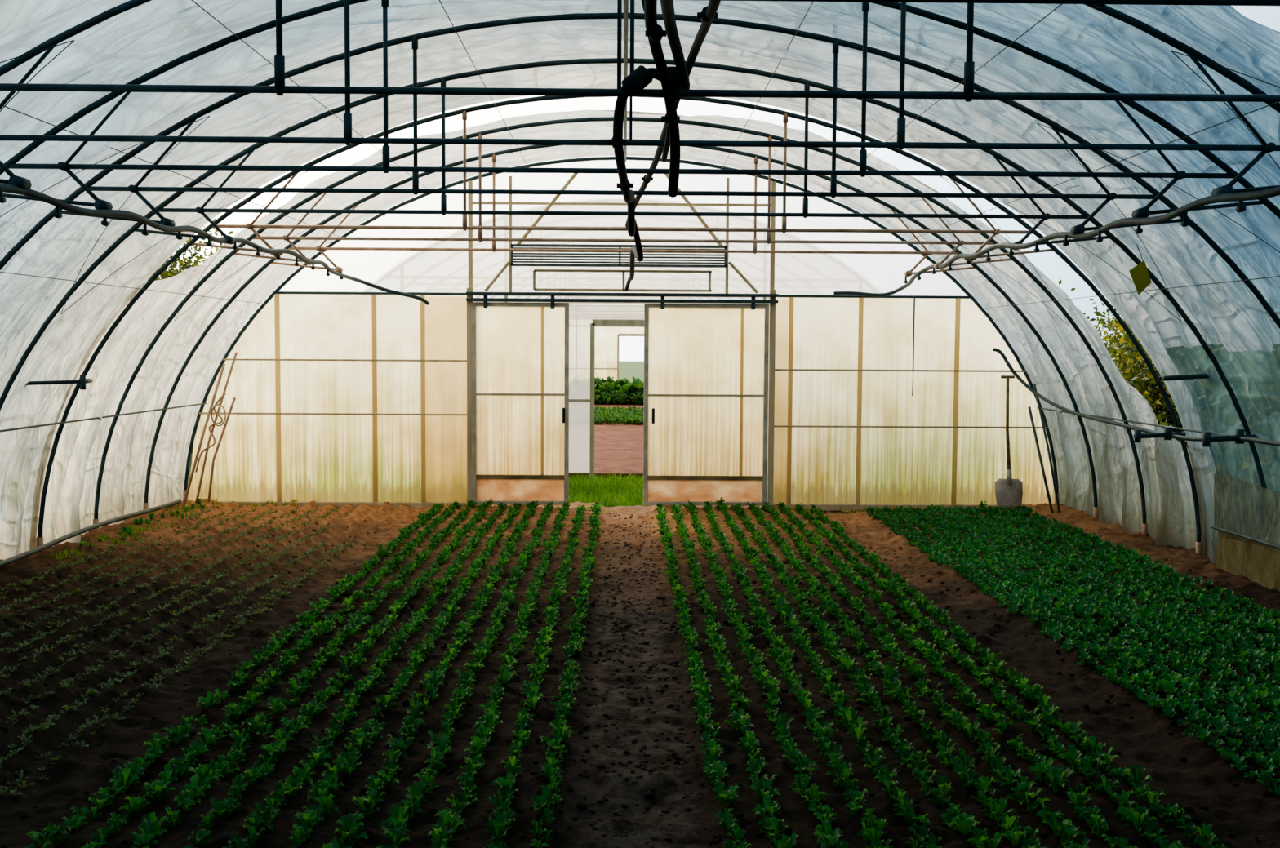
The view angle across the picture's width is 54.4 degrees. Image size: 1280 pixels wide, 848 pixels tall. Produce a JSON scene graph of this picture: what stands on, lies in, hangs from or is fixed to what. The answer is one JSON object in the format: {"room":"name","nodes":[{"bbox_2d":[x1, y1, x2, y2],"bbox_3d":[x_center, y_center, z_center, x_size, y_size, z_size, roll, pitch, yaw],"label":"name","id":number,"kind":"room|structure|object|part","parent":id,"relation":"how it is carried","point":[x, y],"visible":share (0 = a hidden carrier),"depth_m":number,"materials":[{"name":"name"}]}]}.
{"room":"greenhouse","nodes":[
{"label":"greenhouse","id":0,"kind":"room"},
{"bbox_2d":[187,173,1054,508],"bbox_3d":[-0.167,-0.868,13.150,9.300,3.551,0.160,0,4,-1],"label":"wall","id":1,"kind":"structure","parent":0,"point":[326,458],"depth_m":13.27,"materials":[{"name":"beige plastic"}]},
{"bbox_2d":[475,479,564,501],"bbox_3d":[-1.266,0.703,13.168,0.930,0.240,0.010,0,4,-1],"label":"toe kick","id":2,"kind":"object","parent":1,"relation":"attached to","point":[504,490],"visible":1,"depth_m":13.16,"materials":[{"name":"beige plastic"}]},
{"bbox_2d":[475,306,564,475],"bbox_3d":[-1.259,-0.345,13.104,0.980,1.800,0.001,0,4,-1],"label":"panel","id":3,"kind":"object","parent":1,"relation":"attached to","point":[508,338],"visible":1,"depth_m":13.10,"materials":[{"name":"beige plastic"}]},
{"bbox_2d":[540,306,543,475],"bbox_3d":[-1.030,-0.339,13.104,0.028,1.790,0.020,0,4,-1],"label":"mullion","id":4,"kind":"object","parent":1,"relation":"attached to","point":[542,308],"visible":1,"depth_m":13.10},
{"bbox_2d":[562,408,564,422],"bbox_3d":[-0.800,-0.090,13.079,0.028,0.160,0.047,0,4,-1],"label":"handle","id":5,"kind":"object","parent":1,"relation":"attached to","point":[563,409],"visible":1,"depth_m":13.05,"materials":[{"name":"black plastic"}]},
{"bbox_2d":[424,296,789,503],"bbox_3d":[-0.342,-0.228,13.243,3.900,2.220,0.001,0,4,-1],"label":"panels","id":6,"kind":"object","parent":1,"relation":"attached to","point":[445,317],"visible":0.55,"depth_m":13.23,"materials":[{"name":"beige plastic"}]},
{"bbox_2d":[274,293,960,505],"bbox_3d":[-0.232,-0.241,13.223,7.240,2.250,0.050,0,4,-1],"label":"batten","id":7,"kind":"object","parent":1,"relation":"attached to","point":[277,305],"visible":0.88,"depth_m":13.20,"materials":[{"name":"brown wood"}]},
{"bbox_2d":[511,244,726,267],"bbox_3d":[-0.220,-1.749,12.945,2.240,0.225,0.060,0,4,-1],"label":"air vent","id":8,"kind":"object","parent":1,"relation":"in","point":[599,264],"visible":0.88,"depth_m":12.92,"materials":[{"name":"grey metal"}]},
{"bbox_3d":[-0.197,-0.877,13.130,3.240,3.531,0.120,0,4,-1],"label":"gable frame","id":9,"kind":"part","parent":1,"relation":"part of","materials":[{"name":"beige plastic"}]},
{"bbox_2d":[466,292,778,310],"bbox_3d":[-0.183,-1.288,13.019,3.260,0.165,0.090,0,4,-1],"label":"door track","id":10,"kind":"object","parent":1,"relation":"attached to","point":[485,299],"visible":1,"depth_m":12.99,"materials":[{"name":"metal"}]},
{"bbox_2d":[471,302,568,505],"bbox_3d":[-1.260,-0.210,13.107,1.020,2.130,0.040,0,4,-1],"label":"frame","id":11,"kind":"object","parent":10,"relation":"hanging from","point":[474,304],"visible":0.86,"depth_m":13.09,"materials":[{"name":"metal"}]},
{"bbox_2d":[475,475,564,479],"bbox_3d":[-1.265,0.561,13.159,0.940,0.045,0.032,0,4,-1],"label":"rail","id":12,"kind":"object","parent":11,"relation":"attached to","point":[477,477],"depth_m":13.14,"materials":[{"name":"grey metal"}]},
{"bbox_2d":[643,303,768,506],"bbox_3d":[0.695,-0.200,13.133,1.310,2.130,0.040,0,4,-1],"label":"frame","id":13,"kind":"object","parent":10,"relation":"hanging from","point":[646,306],"visible":0.88,"depth_m":13.11,"materials":[{"name":"metal"}]},
{"bbox_2d":[647,475,762,480],"bbox_3d":[0.690,0.571,13.184,1.230,0.045,0.032,0,4,-1],"label":"rail","id":14,"kind":"object","parent":13,"relation":"attached to","point":[649,477],"depth_m":13.17,"materials":[{"name":"grey metal"}]},
{"bbox_2d":[647,306,764,475],"bbox_3d":[0.695,-0.335,13.129,1.270,1.800,0.001,0,4,-1],"label":"panel","id":15,"kind":"object","parent":13,"relation":"in","point":[691,350],"visible":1,"depth_m":13.13,"materials":[{"name":"beige plastic"}]},
{"bbox_2d":[652,408,654,423],"bbox_3d":[0.139,-0.085,13.091,0.028,0.160,0.047,0,4,-1],"label":"handle","id":16,"kind":"object","parent":15,"relation":"attached to","point":[653,409],"visible":1,"depth_m":13.07,"materials":[{"name":"black plastic"}]},
{"bbox_2d":[738,307,743,475],"bbox_3d":[1.070,-0.328,13.131,0.028,1.790,0.020,0,4,-1],"label":"mullion","id":17,"kind":"object","parent":13,"relation":"attached to","point":[742,308],"visible":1,"depth_m":13.12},
{"bbox_2d":[275,291,970,395],"bbox_3d":[-0.167,-0.844,13.150,7.359,1.064,0.071,0,4,-1],"label":"wall rail","id":18,"kind":"object","parent":1,"relation":"attached to","point":[277,292],"visible":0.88,"depth_m":13.15,"materials":[{"name":"metal"}]},
{"bbox_2d":[279,160,968,296],"bbox_3d":[-0.161,-2.080,13.156,7.440,1.430,0.001,0,4,-1],"label":"film","id":19,"kind":"object","parent":1,"relation":"attached to","point":[402,271],"visible":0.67,"depth_m":13.16,"materials":[{"name":"plastic"}]},
{"bbox_2d":[199,358,1048,511],"bbox_3d":[-0.174,0.122,13.242,9.207,1.584,0.080,0,4,-1],"label":"batten","id":20,"kind":"object","parent":1,"relation":"attached to","point":[824,507],"visible":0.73,"depth_m":13.22,"materials":[{"name":"grey metal"}]},
{"bbox_2d":[647,480,762,502],"bbox_3d":[0.689,0.713,13.194,1.220,0.240,0.010,0,4,-1],"label":"toe kick","id":21,"kind":"object","parent":1,"relation":"attached to","point":[686,491],"visible":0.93,"depth_m":13.19,"materials":[{"name":"beige plastic"}]},
{"bbox_2d":[0,0,1279,564],"bbox_3d":[-0.057,-0.518,5.628,9.536,3.739,15.300,0,4,-1],"label":"ceiling","id":22,"kind":"structure","parent":0,"point":[123,47],"depth_m":8.36,"materials":[{"name":"clear plastic"}]},
{"bbox_2d":[1128,244,1151,294],"bbox_3d":[3.398,-1.092,8.489,0.155,0.427,0.113,0,4,-1],"label":"trap","id":23,"kind":"object","parent":22,"relation":"hanging from","point":[1140,274],"visible":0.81,"depth_m":8.45,"materials":[{"name":"plastic"}]},
{"bbox_2d":[0,498,1279,847],"bbox_3d":[-0.083,1.341,5.768,9.440,0.188,15.550,0,4,-1],"label":"floor","id":24,"kind":"structure","parent":0,"point":[1244,812],"depth_m":6.17,"materials":[{"name":"soil"}]},
{"bbox_2d":[76,497,204,547],"bbox_3d":[-4.464,0.899,11.386,0.277,0.128,2.796,0,4,-1],"label":"weeds","id":25,"kind":"object","parent":24,"relation":"on","point":[136,521],"visible":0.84,"depth_m":11.30,"materials":[{"name":"green plant"}]},
{"bbox_2d":[0,505,368,795],"bbox_3d":[-3.358,1.173,7.842,2.006,0.178,9.664,0,4,-1],"label":"bed","id":26,"kind":"object","parent":24,"relation":"on","point":[47,725],"visible":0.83,"depth_m":7.96,"materials":[{"name":"green plant"}]},
{"bbox_2d":[181,351,237,509],"bbox_3d":[-4.388,0.067,12.696,0.344,1.598,0.625,1,4,8],"label":"stakes","id":27,"kind":"object","parent":24,"relation":"on","point":[220,404],"visible":0.99,"depth_m":12.76,"materials":[{"name":"brown wood"}]},
{"bbox_2d":[25,499,603,847],"bbox_3d":[-1.206,1.164,7.880,1.824,0.163,10.504,0,4,-1],"label":"crop rows","id":28,"kind":"object","parent":24,"relation":"on","point":[349,828],"visible":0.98,"depth_m":5.70,"materials":[{"name":"green plant"}]},
{"bbox_2d":[42,497,1014,561],"bbox_3d":[-0.296,0.965,11.373,8.692,0.197,3.571,0,4,-1],"label":"weeds","id":29,"kind":"object","parent":24,"relation":"on","point":[65,553],"visible":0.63,"depth_m":12.19,"materials":[{"name":"green plant"}]},
{"bbox_2d":[0,0,1279,567],"bbox_3d":[-0.071,-0.469,5.594,9.352,3.749,15.226,0,4,-1],"label":"frame","id":30,"kind":"object","parent":24,"relation":"on","point":[675,82],"visible":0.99,"depth_m":7.46,"materials":[{"name":"metal"}]},
{"bbox_2d":[1164,344,1279,492],"bbox_3d":[4.258,-0.025,8.600,0.577,1.063,1.860,0,4,-1],"label":"sheeting","id":31,"kind":"structure","parent":30,"relation":"attached to","point":[1253,376],"depth_m":8.87,"materials":[{"name":"plastic"}]},
{"bbox_2d":[653,497,1228,847],"bbox_3d":[1.077,1.174,7.898,1.775,0.193,10.534,0,4,-1],"label":"crop rows","id":32,"kind":"object","parent":24,"relation":"on","point":[1010,779],"visible":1,"depth_m":5.74,"materials":[{"name":"green plant"}]},
{"bbox_2d":[995,375,1022,508],"bbox_3d":[3.888,0.188,13.130,0.292,1.395,0.185,0,4,-1],"label":"shovel","id":33,"kind":"object","parent":24,"relation":"on","point":[1009,491],"visible":0.91,"depth_m":13.09,"materials":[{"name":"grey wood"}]},
{"bbox_3d":[3.889,0.035,13.126,0.140,1.088,0.174,0,4,-1],"label":"handle","id":34,"kind":"part","parent":33,"relation":"part of","materials":[{"name":"brown wood"}]},
{"bbox_3d":[3.885,0.733,13.103,0.292,0.312,0.055,0,4,-1],"label":"blade","id":35,"kind":"part","parent":33,"relation":"part of","materials":[{"name":"metal"}]},
{"bbox_2d":[1006,469,1012,484],"bbox_3d":[3.886,0.559,13.091,0.057,0.163,0.062,0,4,-1],"label":"socket","id":36,"kind":"object","parent":33,"relation":"attached to","point":[1009,477],"depth_m":13.07,"materials":[{"name":"metal"}]},
{"bbox_2d":[1027,383,1060,513],"bbox_3d":[4.117,0.251,12.758,0.099,1.329,0.596,-1,4,-17],"label":"stakes","id":37,"kind":"object","parent":24,"relation":"on","point":[1034,384],"visible":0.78,"depth_m":12.73,"materials":[{"name":"brown wood"}]},
{"bbox_2d":[865,501,1279,797],"bbox_3d":[3.209,1.149,8.534,1.756,0.164,8.927,0,4,-1],"label":"bed","id":38,"kind":"object","parent":24,"relation":"on","point":[1000,556],"visible":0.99,"depth_m":7.88,"materials":[{"name":"green plant"}]},
{"bbox_2d":[1210,474,1279,591],"bbox_3d":[4.367,0.802,8.873,0.077,0.800,1.200,0,4,-1],"label":"wall panel","id":39,"kind":"object","parent":24,"relation":"on","point":[1247,515],"visible":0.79,"depth_m":8.93,"materials":[{"name":"plastic"}]},
{"bbox_3d":[4.340,0.813,8.848,0.024,0.024,1.150,0,4,-1],"label":"rail","id":40,"kind":"part","parent":39,"relation":"part of","materials":[{"name":"metal"}]},
{"bbox_3d":[4.357,0.612,8.861,0.048,0.420,1.200,0,4,-1],"label":"panel","id":41,"kind":"part","parent":39,"relation":"part of","materials":[{"name":"plastic"}]},
{"label":"outside","id":42,"kind":"structure","parent":0,"visible":0},
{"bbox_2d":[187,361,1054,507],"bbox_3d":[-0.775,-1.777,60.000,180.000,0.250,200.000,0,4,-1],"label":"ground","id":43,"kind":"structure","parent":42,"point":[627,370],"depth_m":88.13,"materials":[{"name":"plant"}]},
{"bbox_2d":[167,233,217,276],"bbox_3d":[-11.096,-2.382,24.374,5.763,5.339,6.356,-1,4,-21],"label":"shrub","id":44,"kind":"object","parent":43,"relation":"on","point":[180,268],"visible":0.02,"depth_m":24.20,"materials":[{"name":"green plant"}]},
{"bbox_2d":[147,204,250,446],"bbox_3d":[-8.404,-2.019,21.598,4.552,4.968,4.615,0,4,-1],"label":"shrub","id":45,"kind":"object","parent":43,"relation":"on","point":[180,261],"visible":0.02,"depth_m":21.57,"materials":[{"name":"green plant"}]},
{"bbox_2d":[146,236,251,453],"bbox_3d":[-7.814,-1.288,19.641,3.750,3.761,3.295,2,4,30],"label":"shrub","id":46,"kind":"object","parent":43,"relation":"on","point":[166,273],"visible":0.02,"depth_m":19.37,"materials":[{"name":"green plant"}]},
{"bbox_2d":[473,295,768,479],"bbox_3d":[-0.374,-1.912,29.371,9.393,3.836,25.130,0,4,-1],"label":"greenhouse","id":47,"kind":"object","parent":43,"relation":"on","point":[606,412],"visible":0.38,"depth_m":17.00,"materials":[{"name":"beige metal"}]},
{"bbox_3d":[-0.534,-2.549,41.874,8.000,3.525,0.070,0,4,-1],"label":"door frame","id":48,"kind":"part","parent":47,"relation":"part of","materials":[{"name":"beige plastic"}]},
{"bbox_2d":[568,471,767,507],"bbox_3d":[-0.203,0.800,15.236,4.723,0.144,3.461,0,4,-1],"label":"grass","id":49,"kind":"object","parent":43,"relation":"on","point":[620,495],"visible":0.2,"depth_m":15.11,"materials":[{"name":"green plant"}]},
{"bbox_2d":[1058,279,1152,374],"bbox_3d":[8.514,-1.028,19.372,5.343,3.467,4.596,-3,5,-40],"label":"shrub","id":50,"kind":"object","parent":43,"relation":"on","point":[1112,340],"visible":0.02,"depth_m":19.14,"materials":[{"name":"green plant"}]},
{"bbox_2d":[1070,288,1141,368],"bbox_3d":[10.389,-1.470,22.492,5.337,4.022,4.944,3,4,31],"label":"shrub","id":51,"kind":"object","parent":43,"relation":"on","point":[1072,289],"visible":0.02,"depth_m":22.55,"materials":[{"name":"green plant"}]},
{"bbox_2d":[1085,310,1127,348],"bbox_3d":[12.401,-1.642,25.458,6.127,3.993,5.019,3,5,41],"label":"shrub","id":52,"kind":"object","parent":43,"relation":"on","point":[1108,314],"visible":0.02,"depth_m":26.24,"materials":[{"name":"green plant"}]},
{"bbox_2d":[1093,304,1187,447],"bbox_3d":[7.184,-0.426,16.243,3.336,2.630,3.488,1,4,17],"label":"shrub","id":53,"kind":"object","parent":43,"relation":"on","point":[1141,377],"visible":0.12,"depth_m":15.85,"materials":[{"name":"green plant"}]},
{"bbox_2d":[1126,357,1186,446],"bbox_3d":[6.809,-0.430,12.009,3.564,3.167,3.539,0,4,-1],"label":"shrub","id":54,"kind":"object","parent":43,"relation":"on","point":[1146,394],"visible":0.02,"depth_m":13.06,"materials":[{"name":"green plant"}]}
]}

